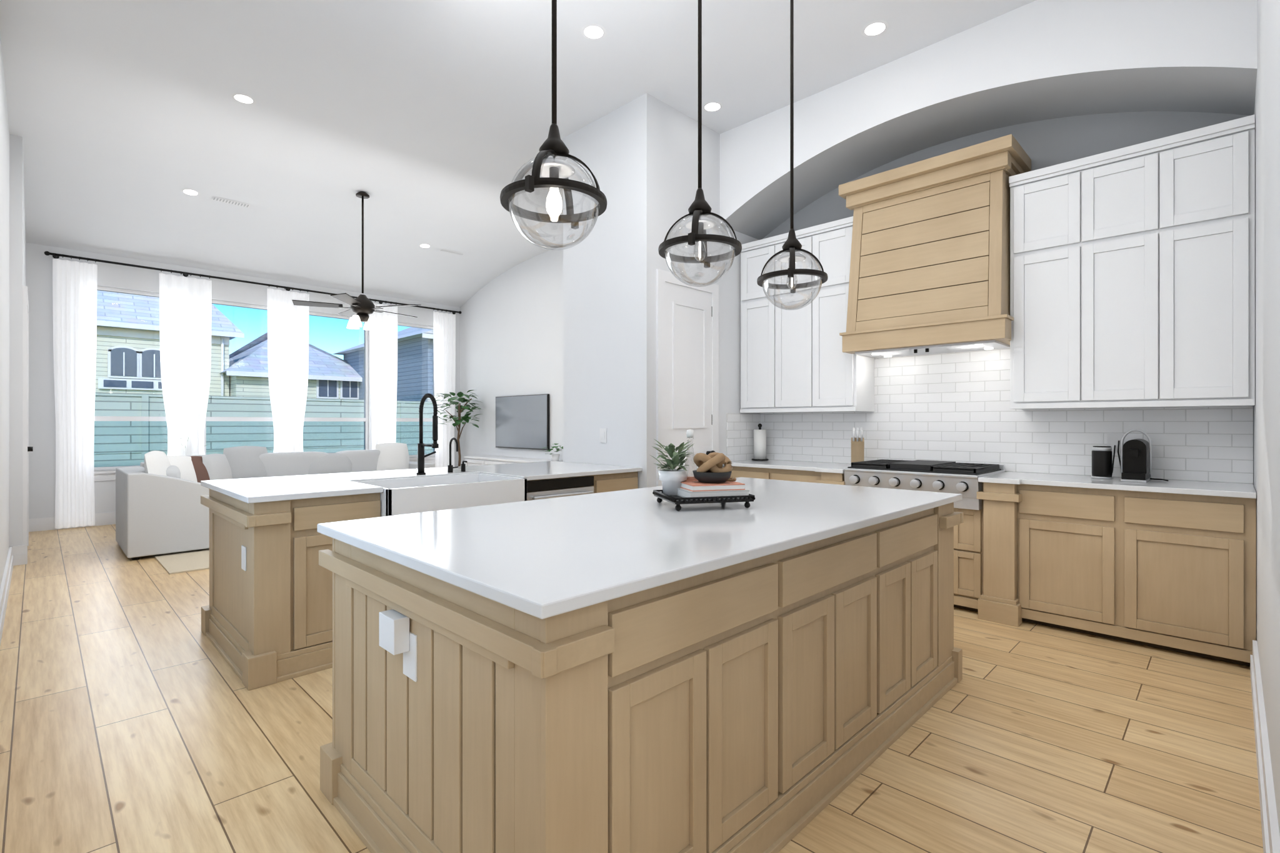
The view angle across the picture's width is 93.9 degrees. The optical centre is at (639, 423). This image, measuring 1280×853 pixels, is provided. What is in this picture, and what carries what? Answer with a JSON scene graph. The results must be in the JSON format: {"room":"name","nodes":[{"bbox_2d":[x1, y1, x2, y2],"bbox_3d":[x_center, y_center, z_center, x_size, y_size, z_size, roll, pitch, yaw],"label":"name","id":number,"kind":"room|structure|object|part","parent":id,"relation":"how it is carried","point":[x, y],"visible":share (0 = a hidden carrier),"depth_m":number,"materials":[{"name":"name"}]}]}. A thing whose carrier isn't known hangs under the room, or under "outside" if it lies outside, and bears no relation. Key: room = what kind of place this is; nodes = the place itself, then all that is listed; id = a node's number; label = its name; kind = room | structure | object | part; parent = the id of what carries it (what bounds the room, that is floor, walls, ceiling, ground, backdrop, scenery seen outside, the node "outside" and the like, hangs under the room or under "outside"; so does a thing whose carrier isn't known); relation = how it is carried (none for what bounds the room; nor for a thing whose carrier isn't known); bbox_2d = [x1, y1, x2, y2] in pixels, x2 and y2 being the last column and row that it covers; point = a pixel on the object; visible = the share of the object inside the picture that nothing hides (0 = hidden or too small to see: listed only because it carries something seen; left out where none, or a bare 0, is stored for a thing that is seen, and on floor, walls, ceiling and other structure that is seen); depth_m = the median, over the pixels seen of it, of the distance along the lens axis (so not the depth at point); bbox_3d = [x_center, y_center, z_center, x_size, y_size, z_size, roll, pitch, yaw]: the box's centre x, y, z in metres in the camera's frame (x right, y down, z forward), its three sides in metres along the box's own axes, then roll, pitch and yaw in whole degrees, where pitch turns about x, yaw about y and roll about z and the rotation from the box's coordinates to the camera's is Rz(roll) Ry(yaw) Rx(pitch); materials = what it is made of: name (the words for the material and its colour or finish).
{"room":"kitchen","nodes":[
{"label":"kitchen","id":0,"kind":"room"},
{"bbox_2d":[0,32,25,588],"bbox_3d":[-4.229,-0.660,3.866,8.450,3.850,0.280,0,0,45],"label":"wall","id":1,"kind":"structure","parent":0,"point":[12,223],"depth_m":5.30,"materials":[{"name":"paint"}]},
{"bbox_2d":[22,285,33,546],"bbox_3d":[-5.952,0.015,5.813,1.200,2.500,0.062,0,0,45],"label":"door frame","id":2,"kind":"structure","parent":1,"relation":"attached to","point":[26,449],"depth_m":5.38,"materials":[{"name":"white wood"}]},
{"bbox_2d":[0,511,1279,852],"bbox_3d":[-1.662,1.180,5.327,10.040,0.170,5.570,0,0,45],"label":"baseboard","id":3,"kind":"structure","parent":1,"relation":"attached to","point":[17,555],"depth_m":2.38,"materials":[{"name":"white wood"}]},
{"bbox_2d":[25,242,459,518],"bbox_3d":[-5.310,-0.660,8.920,0.200,3.850,6.000,0,0,45],"label":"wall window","id":4,"kind":"structure","parent":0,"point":[39,265],"depth_m":7.30,"materials":[{"name":"white paint"}]},
{"bbox_2d":[43,251,461,528],"bbox_3d":[-5.106,-0.385,8.880,0.143,3.260,5.312,0,0,45],"label":"curtains","id":5,"kind":"object","parent":4,"relation":"attached to","point":[185,303],"visible":0.83,"depth_m":7.94,"materials":[{"name":"white fabric"}]},
{"bbox_3d":[-6.762,-0.379,7.156,0.070,3.247,0.390,0,0,45],"label":"curtain panel","id":6,"kind":"part","parent":5,"relation":"part of","materials":[{"name":"white fabric"}]},
{"bbox_3d":[-6.012,-0.379,7.913,0.068,3.247,0.560,0,0,45],"label":"curtain panel","id":7,"kind":"part","parent":5,"relation":"part of","materials":[{"name":"white fabric"}]},
{"bbox_3d":[-5.157,-0.379,8.776,0.068,3.247,0.550,0,0,45],"label":"curtain panel","id":8,"kind":"part","parent":5,"relation":"part of","materials":[{"name":"white fabric"}]},
{"bbox_3d":[-4.190,-0.379,9.753,0.069,3.247,0.460,0,0,45],"label":"curtain panel","id":9,"kind":"part","parent":5,"relation":"part of","materials":[{"name":"white fabric"}]},
{"bbox_3d":[-3.444,-0.379,10.506,0.068,3.247,0.420,0,0,45],"label":"curtain panel","id":10,"kind":"part","parent":5,"relation":"part of","materials":[{"name":"white fabric"}]},
{"bbox_2d":[94,285,434,481],"bbox_3d":[-5.202,-0.495,8.954,0.165,2.420,4.700,0,0,45],"label":"window frames","id":11,"kind":"structure","parent":4,"relation":"in","point":[109,474],"depth_m":8.68,"materials":[{"name":"white wood"}]},
{"bbox_2d":[460,245,563,463],"bbox_3d":[-1.266,-0.660,8.996,5.840,3.850,0.200,0,0,45],"label":"wall","id":12,"kind":"structure","parent":0,"point":[511,329],"depth_m":9.61,"materials":[{"name":"white paint"}]},
{"bbox_2d":[495,393,549,450],"bbox_3d":[-1.870,-0.015,9.416,1.430,0.840,0.052,0,0,45],"label":"tv","id":13,"kind":"object","parent":12,"relation":"attached to","point":[522,422],"visible":0.95,"depth_m":9.33,"materials":[{"name":"grey glass"}]},
{"bbox_2d":[0,0,1036,307],"bbox_3d":[-1.625,-2.395,3.439,13.150,0.620,8.600,0,0,45],"label":"ceiling","id":14,"kind":"structure","parent":0,"point":[429,109],"depth_m":4.83,"materials":[{"name":"paint"}]},
{"bbox_2d":[291,191,421,330],"bbox_3d":[-3.126,-1.825,6.726,1.298,1.520,1.337,0,0,45],"label":"ceiling fan","id":15,"kind":"object","parent":14,"relation":"hanging from","point":[361,307],"depth_m":6.62,"materials":[{"name":"black metal"}]},
{"bbox_2d":[500,0,606,250],"bbox_3d":[-0.285,-1.583,1.986,0.352,2.005,0.352,0,0,45],"label":"pendant light","id":16,"kind":"object","parent":14,"relation":"hanging from","point":[549,163],"visible":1,"depth_m":1.97,"materials":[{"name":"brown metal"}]},
{"bbox_3d":[-0.285,-0.730,1.986,0.300,0.300,0.300,0,0,45],"label":"glass","id":17,"kind":"part","parent":16,"relation":"part of","materials":[{"name":"clear glass"}]},
{"bbox_3d":[-0.285,-0.738,1.986,0.054,0.105,0.054,0,0,45],"label":"bulb","id":18,"kind":"part","parent":16,"relation":"part of","materials":[{"name":"white glass"}]},
{"bbox_2d":[658,0,741,286],"bbox_3d":[0.253,-1.583,2.529,0.352,2.005,0.352,0,0,45],"label":"pendant light","id":19,"kind":"object","parent":14,"relation":"hanging from","point":[699,209],"visible":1,"depth_m":2.52,"materials":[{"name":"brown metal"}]},
{"bbox_3d":[0.253,-0.730,2.529,0.300,0.300,0.300,0,0,45],"label":"glass","id":20,"kind":"part","parent":19,"relation":"part of","materials":[{"name":"clear glass"}]},
{"bbox_3d":[0.253,-0.738,2.529,0.054,0.105,0.054,0,0,45],"label":"bulb","id":21,"kind":"part","parent":19,"relation":"part of","materials":[{"name":"clear glass"}]},
{"bbox_2d":[756,0,828,309],"bbox_3d":[0.778,-1.583,3.058,0.352,2.005,0.352,0,0,45],"label":"pendant light","id":22,"kind":"object","parent":14,"relation":"hanging from","point":[792,245],"visible":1,"depth_m":3.05,"materials":[{"name":"brown metal"}]},
{"bbox_3d":[0.778,-0.730,3.058,0.300,0.300,0.300,0,0,45],"label":"glass","id":23,"kind":"part","parent":22,"relation":"part of","materials":[{"name":"clear glass"}]},
{"bbox_3d":[0.778,-0.738,3.058,0.054,0.105,0.054,0,0,45],"label":"bulb","id":24,"kind":"part","parent":22,"relation":"part of","materials":[{"name":"clear glass"}]},
{"bbox_2d":[0,524,1263,852],"bbox_3d":[-1.625,1.295,3.439,13.150,0.060,8.600,0,0,45],"label":"floor","id":25,"kind":"structure","parent":0,"point":[124,729],"depth_m":2.35,"materials":[{"name":"brown wood"}]},
{"bbox_2d":[115,442,434,574],"bbox_3d":[-3.843,0.768,7.417,3.300,0.994,3.970,0,0,45],"label":"sofa","id":26,"kind":"object","parent":25,"relation":"on","point":[160,514],"visible":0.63,"depth_m":5.83,"materials":[{"name":"fabric"}]},
{"bbox_2d":[200,393,641,690],"bbox_3d":[-1.314,0.532,4.155,1.215,1.466,2.661,0,0,45],"label":"kitchen island","id":27,"kind":"object","parent":25,"relation":"on","point":[269,613],"visible":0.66,"depth_m":3.14,"materials":[{"name":"brown wood"}]},
{"bbox_2d":[355,473,526,516],"bbox_3d":[-1.259,0.485,3.767,0.590,0.250,0.900,0,0,45],"label":"sink","id":28,"kind":"object","parent":27,"relation":"in","point":[403,495],"depth_m":3.62,"materials":[{"name":"ceramic"}]},
{"bbox_2d":[416,393,467,474],"bbox_3d":[-1.317,0.075,4.121,0.264,0.550,0.371,0,0,45],"label":"faucet","id":29,"kind":"object","parent":27,"relation":"on","point":[420,445],"depth_m":4.06,"materials":[{"name":"black metal"}]},
{"bbox_2d":[526,476,593,500],"bbox_3d":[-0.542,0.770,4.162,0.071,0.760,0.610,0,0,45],"label":"dishwasher","id":30,"kind":"object","parent":27,"relation":"in","point":[542,488],"depth_m":4.15,"materials":[{"name":"silver metal"}]},
{"bbox_2d":[430,390,481,466],"bbox_3d":[-3.075,0.354,10.041,0.950,1.821,0.774,0,0,45],"label":"fig tree","id":31,"kind":"object","parent":25,"relation":"on","point":[460,408],"visible":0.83,"depth_m":10.04,"materials":[{"name":"green plant"}]},
{"bbox_2d":[463,443,563,466],"bbox_3d":[-1.879,0.778,9.150,2.470,0.974,0.436,0,0,45],"label":"tv console","id":32,"kind":"object","parent":25,"relation":"on","point":[484,459],"visible":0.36,"depth_m":9.22,"materials":[{"name":"wood"}]},
{"bbox_2d":[317,476,963,852],"bbox_3d":[0.234,0.807,2.510,1.320,0.915,2.545,0,0,45],"label":"kitchen island","id":33,"kind":"object","parent":25,"relation":"on","point":[624,671],"visible":0.98,"depth_m":1.67,"materials":[{"name":"brown wood"}]},
{"bbox_2d":[650,429,755,511],"bbox_3d":[0.244,0.189,2.552,0.385,0.323,0.335,0,0,-15],"label":"tray","id":34,"kind":"object","parent":33,"relation":"on","point":[712,482],"visible":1,"depth_m":2.49,"materials":[{"name":"black metal"}]},
{"bbox_2d":[722,348,1256,666],"bbox_3d":[2.107,0.290,4.376,3.342,1.950,0.714,0,0,45],"label":"base cabinets","id":35,"kind":"object","parent":25,"relation":"on","point":[1123,550],"visible":0.7,"depth_m":3.73,"materials":[{"name":"brown wood"}]},
{"bbox_2d":[751,423,768,460],"bbox_3d":[1.127,0.176,5.612,0.156,0.345,0.156,0,0,45],"label":"paper towel","id":36,"kind":"object","parent":35,"relation":"on","point":[759,436],"depth_m":5.57,"materials":[{"name":"white paper"}]},
{"bbox_2d":[563,93,759,488],"bbox_3d":[0.395,-0.660,5.774,1.055,3.850,2.040,0,0,45],"label":"wall","id":37,"kind":"structure","parent":0,"point":[642,154],"depth_m":4.99,"materials":[{"name":"white paint"}]},
{"bbox_2d":[656,268,718,486],"bbox_3d":[0.441,0.020,5.004,0.093,2.490,0.790,0,0,45],"label":"door","id":38,"kind":"structure","parent":37,"relation":"attached to","point":[687,316],"depth_m":5.00,"materials":[{"name":"white wood"}]},
{"bbox_2d":[600,428,1123,451],"bbox_3d":[1.389,0.115,4.457,3.300,0.140,1.591,0,0,45],"label":"switch plates","id":39,"kind":"object","parent":37,"relation":"attached to","point":[1113,439],"depth_m":3.90,"materials":[{"name":"white plastic"}]},
{"bbox_2d":[720,0,1257,239],"bbox_3d":[2.131,-2.180,4.399,3.345,0.810,0.650,0,0,45],"label":"arch","id":40,"kind":"object","parent":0,"point":[1037,60],"depth_m":3.89,"materials":[{"name":"white paint"}]},
{"bbox_2d":[762,111,1253,484],"bbox_3d":[2.430,-0.660,4.701,3.345,3.850,0.200,0,0,45],"label":"wall niche","id":41,"kind":"object","parent":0,"point":[1051,142],"depth_m":4.10,"materials":[{"name":"white paint"}]},
{"bbox_2d":[838,133,1031,358],"bbox_3d":[2.147,-1.185,4.434,1.180,1.350,0.553,0,0,45],"label":"hood","id":42,"kind":"object","parent":41,"relation":"attached to","point":[929,274],"visible":0.95,"depth_m":4.22,"materials":[{"name":"brown wood"}]},
{"bbox_2d":[740,114,1254,413],"bbox_3d":[2.223,-0.870,4.486,3.331,1.550,0.373,0,0,45],"label":"upper cabinet","id":43,"kind":"object","parent":41,"relation":"attached to","point":[1132,267],"visible":0.92,"depth_m":3.66,"materials":[{"name":"white wood"}]},
{"bbox_2d":[1253,0,1279,836],"bbox_3d":[2.158,-0.660,1.909,0.200,3.850,4.550,0,0,45],"label":"wall","id":44,"kind":"structure","parent":0,"point":[1267,105],"depth_m":2.04,"materials":[{"name":"paint"}]},
{"label":"outside","id":45,"kind":"structure","parent":0,"visible":0},
{"bbox_2d":[93,290,433,467],"bbox_3d":[-24.985,-3.335,38.827,69.850,10.000,100.000,0,0,45],"label":"outside view","id":46,"kind":"object","parent":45,"point":[128,375],"depth_m":22.48,"materials":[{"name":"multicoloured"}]}
]}

